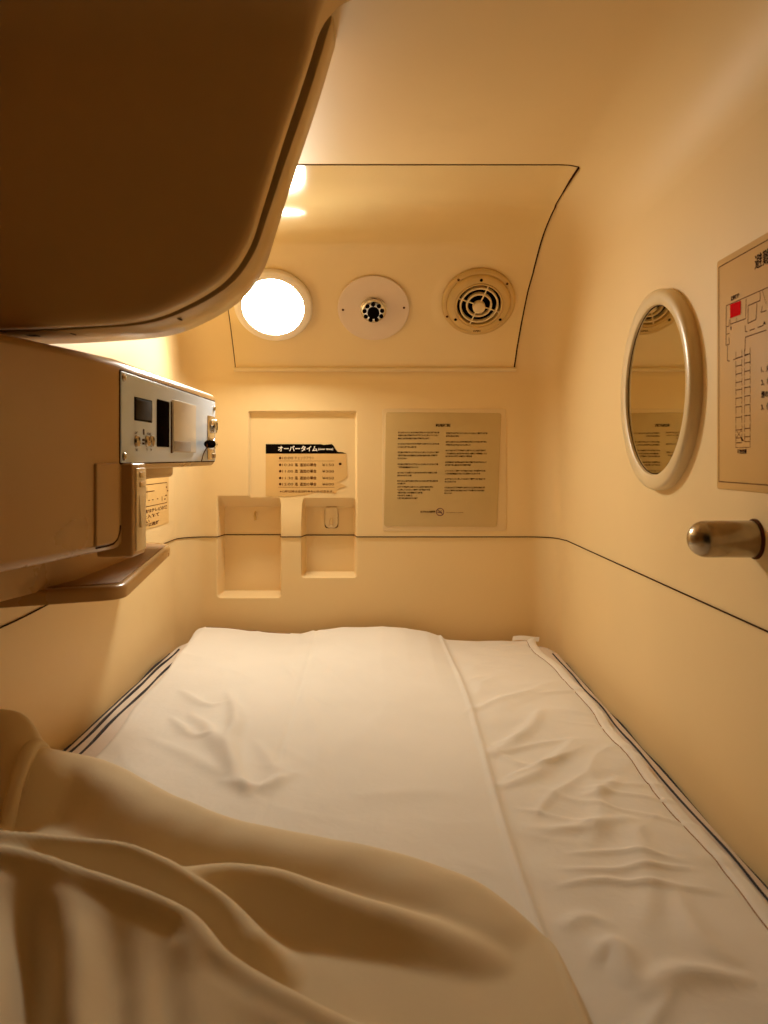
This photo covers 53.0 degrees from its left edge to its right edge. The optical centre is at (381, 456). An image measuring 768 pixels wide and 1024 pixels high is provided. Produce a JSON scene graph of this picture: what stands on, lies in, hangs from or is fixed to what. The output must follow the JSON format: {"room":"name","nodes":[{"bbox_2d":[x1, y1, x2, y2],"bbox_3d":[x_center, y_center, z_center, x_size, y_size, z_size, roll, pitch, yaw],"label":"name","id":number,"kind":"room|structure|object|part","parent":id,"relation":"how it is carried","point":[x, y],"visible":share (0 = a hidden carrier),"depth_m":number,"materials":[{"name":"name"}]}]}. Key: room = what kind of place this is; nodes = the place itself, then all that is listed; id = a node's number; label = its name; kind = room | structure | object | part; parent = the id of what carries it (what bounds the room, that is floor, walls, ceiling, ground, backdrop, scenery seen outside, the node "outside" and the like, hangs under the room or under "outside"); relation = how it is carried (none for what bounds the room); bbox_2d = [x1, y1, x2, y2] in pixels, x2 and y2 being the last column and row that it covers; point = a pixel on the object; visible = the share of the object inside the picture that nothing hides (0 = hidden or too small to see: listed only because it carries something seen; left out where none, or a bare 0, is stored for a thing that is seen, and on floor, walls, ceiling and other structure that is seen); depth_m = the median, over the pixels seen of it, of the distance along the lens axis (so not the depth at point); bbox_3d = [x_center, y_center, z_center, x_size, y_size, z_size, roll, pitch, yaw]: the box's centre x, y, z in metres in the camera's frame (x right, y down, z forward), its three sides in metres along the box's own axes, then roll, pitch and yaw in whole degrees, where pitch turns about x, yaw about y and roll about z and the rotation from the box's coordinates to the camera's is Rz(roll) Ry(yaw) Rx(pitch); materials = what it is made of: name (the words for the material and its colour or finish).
{"room":"hotel room","nodes":[
{"label":"hotel room","id":0,"kind":"room"},
{"bbox_2d":[0,337,173,750],"bbox_3d":[-0.560,0.102,0.975,0.001,1.097,2.190,0,0,0],"label":"wall","id":1,"kind":"structure","parent":0,"point":[63,666],"depth_m":1.46,"materials":[{"name":"plastic"}]},
{"bbox_2d":[0,334,217,607],"bbox_3d":[-0.451,0.034,1.157,0.217,0.346,1.115,0,0,0],"label":"control console","id":2,"kind":"object","parent":1,"relation":"attached to","point":[82,434],"visible":1,"depth_m":1.03,"materials":[{"name":"plastic"}]},
{"bbox_2d":[0,542,169,607],"bbox_3d":[-0.469,0.197,1.370,0.181,0.020,0.660,0,0,0],"label":"tray","id":3,"kind":"object","parent":2,"relation":"attached to","point":[113,578],"depth_m":1.13,"materials":[{"name":"brown plastic"}]},
{"bbox_3d":[-0.378,0.064,1.052,0.009,0.112,0.059,0,0,12],"label":"plate","id":4,"kind":"part","parent":2,"relation":"part of","materials":[{"name":"plastic"}]},
{"bbox_3d":[-0.365,-0.024,1.151,0.006,0.018,0.018,0,0,0],"label":"knob","id":5,"kind":"part","parent":2,"relation":"part of","materials":[{"name":"silver metal"}]},
{"bbox_2d":[135,468,145,551],"bbox_3d":[-0.353,0.076,1.126,0.004,0.120,0.044,0,0,0],"label":"switch plate","id":6,"kind":"object","parent":2,"relation":"attached to","point":[140,473],"depth_m":1.12,"materials":[{"name":"beige plastic"}]},
{"bbox_3d":[-0.365,-0.025,1.202,0.006,0.018,0.018,0,0,0],"label":"knob","id":7,"kind":"part","parent":2,"relation":"part of","materials":[{"name":"beige metal"}]},
{"bbox_3d":[-0.365,-0.025,1.224,0.006,0.018,0.018,0,0,0],"label":"knob","id":8,"kind":"part","parent":2,"relation":"part of","materials":[{"name":"silver metal"}]},
{"bbox_3d":[-0.371,-0.057,1.393,0.006,0.130,0.613,0,0,0],"label":"plate","id":9,"kind":"part","parent":2,"relation":"part of","materials":[{"name":"metal"}]},
{"bbox_3d":[-0.367,-0.041,1.655,0.002,0.094,0.069,0,0,0],"label":"lock plate","id":10,"kind":"part","parent":2,"relation":"part of","materials":[{"name":"metal"}]},
{"bbox_2d":[146,477,168,528],"bbox_3d":[-0.559,0.110,1.859,0.001,0.125,0.318,0,0,0],"label":"instruction label","id":11,"kind":"object","parent":1,"relation":"attached to","point":[157,489],"visible":0.44,"depth_m":1.92,"materials":[{"name":"brown"}]},
{"bbox_2d":[0,534,767,632],"bbox_3d":[-0.037,0.234,1.101,1.044,0.033,2.202,0,0,0],"label":"trim","id":12,"kind":"structure","parent":1,"relation":"attached to","point":[224,534],"depth_m":1.31,"materials":[{"name":"brown"}]},
{"bbox_2d":[174,381,561,657],"bbox_3d":[-0.037,0.223,2.136,1.045,0.855,0.132,0,0,0],"label":"wall","id":13,"kind":"structure","parent":0,"point":[452,585],"depth_m":2.14,"materials":[{"name":"plastic"}]},
{"bbox_2d":[266,444,346,495],"bbox_3d":[-0.211,0.037,2.149,0.228,0.146,0.001,0,0,0],"label":"price sticker","id":14,"kind":"object","parent":13,"relation":"attached to","point":[291,469],"visible":1,"depth_m":2.15,"materials":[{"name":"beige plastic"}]},
{"bbox_2d":[325,507,337,527],"bbox_3d":[-0.144,0.172,2.184,0.038,0.062,0.028,0,0,0],"label":"hook","id":15,"kind":"object","parent":13,"relation":"attached to","point":[331,513],"visible":1,"depth_m":2.19,"materials":[{"name":"beige plastic"}]},
{"bbox_2d":[382,409,505,530],"bbox_3d":[0.173,0.036,2.138,0.344,0.340,0.003,0,0,0],"label":"notice","id":16,"kind":"object","parent":13,"relation":"attached to","point":[443,469],"visible":1,"depth_m":2.14,"materials":[{"name":"brown"}]},
{"bbox_2d":[164,0,767,382],"bbox_3d":[-0.037,-0.391,1.010,1.045,0.372,2.260,0,0,0],"label":"ceiling","id":17,"kind":"structure","parent":0,"point":[635,95],"depth_m":1.23,"materials":[{"name":"plastic"}]},
{"bbox_2d":[0,0,350,343],"bbox_3d":[-0.294,-0.366,0.964,0.532,0.421,0.227,0,0,0],"label":"housing","id":18,"kind":"object","parent":17,"relation":"attached to","point":[151,150],"visible":0.98,"depth_m":0.94,"materials":[{"name":"plastic"}]},
{"bbox_2d":[228,164,578,371],"bbox_3d":[-0.006,-0.408,1.825,0.804,0.344,0.615,0,0,0],"label":"panel","id":19,"kind":"object","parent":17,"relation":"attached to","point":[418,228],"visible":0.79,"depth_m":1.91,"materials":[{"name":"plastic"}]},
{"bbox_2d":[234,269,312,340],"bbox_3d":[-0.284,-0.395,2.010,0.204,0.165,0.139,0,0,0],"label":"ceiling lamp","id":20,"kind":"object","parent":19,"relation":"attached to","point":[279,306],"visible":0.9,"depth_m":2.01,"materials":[{"name":"white plastic"}]},
{"bbox_2d":[243,279,303,331],"bbox_3d":[-0.284,-0.395,2.011,0.158,0.123,0.102,0,0,0],"label":"diffuser","id":21,"kind":"object","parent":20,"relation":"attached to","point":[272,305],"depth_m":2.01,"materials":[{"name":"white plastic"}]},
{"bbox_2d":[338,275,408,339],"bbox_3d":[-0.022,-0.389,2.020,0.188,0.148,0.121,0,0,0],"label":"plate","id":22,"kind":"object","parent":19,"relation":"attached to","point":[370,307],"visible":1,"depth_m":2.01,"materials":[{"name":"plastic"},{"name":"metal"},{"name":"black plastic"}]},
{"bbox_2d":[442,268,515,334],"bbox_3d":[0.252,-0.403,2.007,0.192,0.151,0.128,0,0,0],"label":"air vent","id":23,"kind":"object","parent":19,"relation":"attached to","point":[477,301],"visible":1,"depth_m":1.99,"materials":[{"name":"plastic"}]},
{"bbox_3d":[0.252,-0.390,1.998,0.033,0.033,0.031,0,0,0],"label":"knob","id":24,"kind":"part","parent":23,"relation":"part of","materials":[{"name":"beige plastic"}]},
{"bbox_2d":[459,286,498,323],"bbox_3d":[0.251,-0.393,1.998,0.100,0.088,0.076,0,0,17],"label":"grille","id":25,"kind":"object","parent":23,"relation":"attached to","point":[477,304],"depth_m":2.00,"materials":[{"name":"beige plastic"}]},
{"bbox_2d":[562,102,767,886],"bbox_3d":[0.485,0.102,0.975,0.001,1.097,2.190,0,0,0],"label":"wall","id":26,"kind":"structure","parent":0,"point":[687,678],"depth_m":1.26,"materials":[{"name":"plastic"}]},
{"bbox_2d":[621,289,702,489],"bbox_3d":[0.475,-0.116,1.337,0.019,0.346,0.346,0,0,0],"label":"round mirror","id":27,"kind":"object","parent":26,"relation":"attached to","point":[662,375],"visible":1,"depth_m":1.30,"materials":[{"name":"beige plastic"}]},
{"bbox_2d":[686,519,764,558],"bbox_3d":[0.441,0.106,1.000,0.088,0.052,0.052,0,0,0],"label":"peg","id":28,"kind":"object","parent":26,"relation":"attached to","point":[713,539],"visible":1,"depth_m":0.98,"materials":[{"name":"silver metal"}]},
{"bbox_2d":[751,519,764,558],"bbox_3d":[0.483,0.106,1.000,0.003,0.052,0.052,0,0,0],"label":"washer","id":29,"kind":"object","parent":28,"relation":"in","point":[757,531],"depth_m":0.98,"materials":[{"name":"brown"}]},
{"bbox_2d":[717,233,767,492],"bbox_3d":[0.484,-0.118,0.896,0.002,0.327,0.430,0,0,0],"label":"map","id":30,"kind":"object","parent":26,"relation":"attached to","point":[742,275],"visible":1,"depth_m":1.03,"materials":[{"name":"paper"}]},
{"bbox_3d":[-0.038,0.665,1.060,1.085,0.030,2.360,0,0,0],"label":"floor","id":31,"kind":"structure","parent":0,"visible":0},
{"bbox_2d":[62,643,767,903],"bbox_3d":[-0.038,0.576,1.062,1.039,0.168,2.085,0,0,0],"label":"mattress","id":32,"kind":"object","parent":31,"relation":"on","point":[103,730],"visible":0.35,"depth_m":1.39,"materials":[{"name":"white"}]},
{"bbox_2d":[95,626,767,1023],"bbox_3d":[-0.028,0.486,1.076,0.951,0.054,2.049,0,0,0],"label":"sheet","id":33,"kind":"object","parent":32,"relation":"on","point":[485,762],"visible":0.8,"depth_m":1.13,"materials":[{"name":"fabric"}]},
{"bbox_2d":[0,709,592,1023],"bbox_3d":[-0.196,0.411,0.635,0.736,0.129,1.005,0,0,0],"label":"duvet","id":34,"kind":"object","parent":33,"relation":"on","point":[125,899],"visible":1,"depth_m":0.70,"materials":[{"name":"fabric"}]}
]}

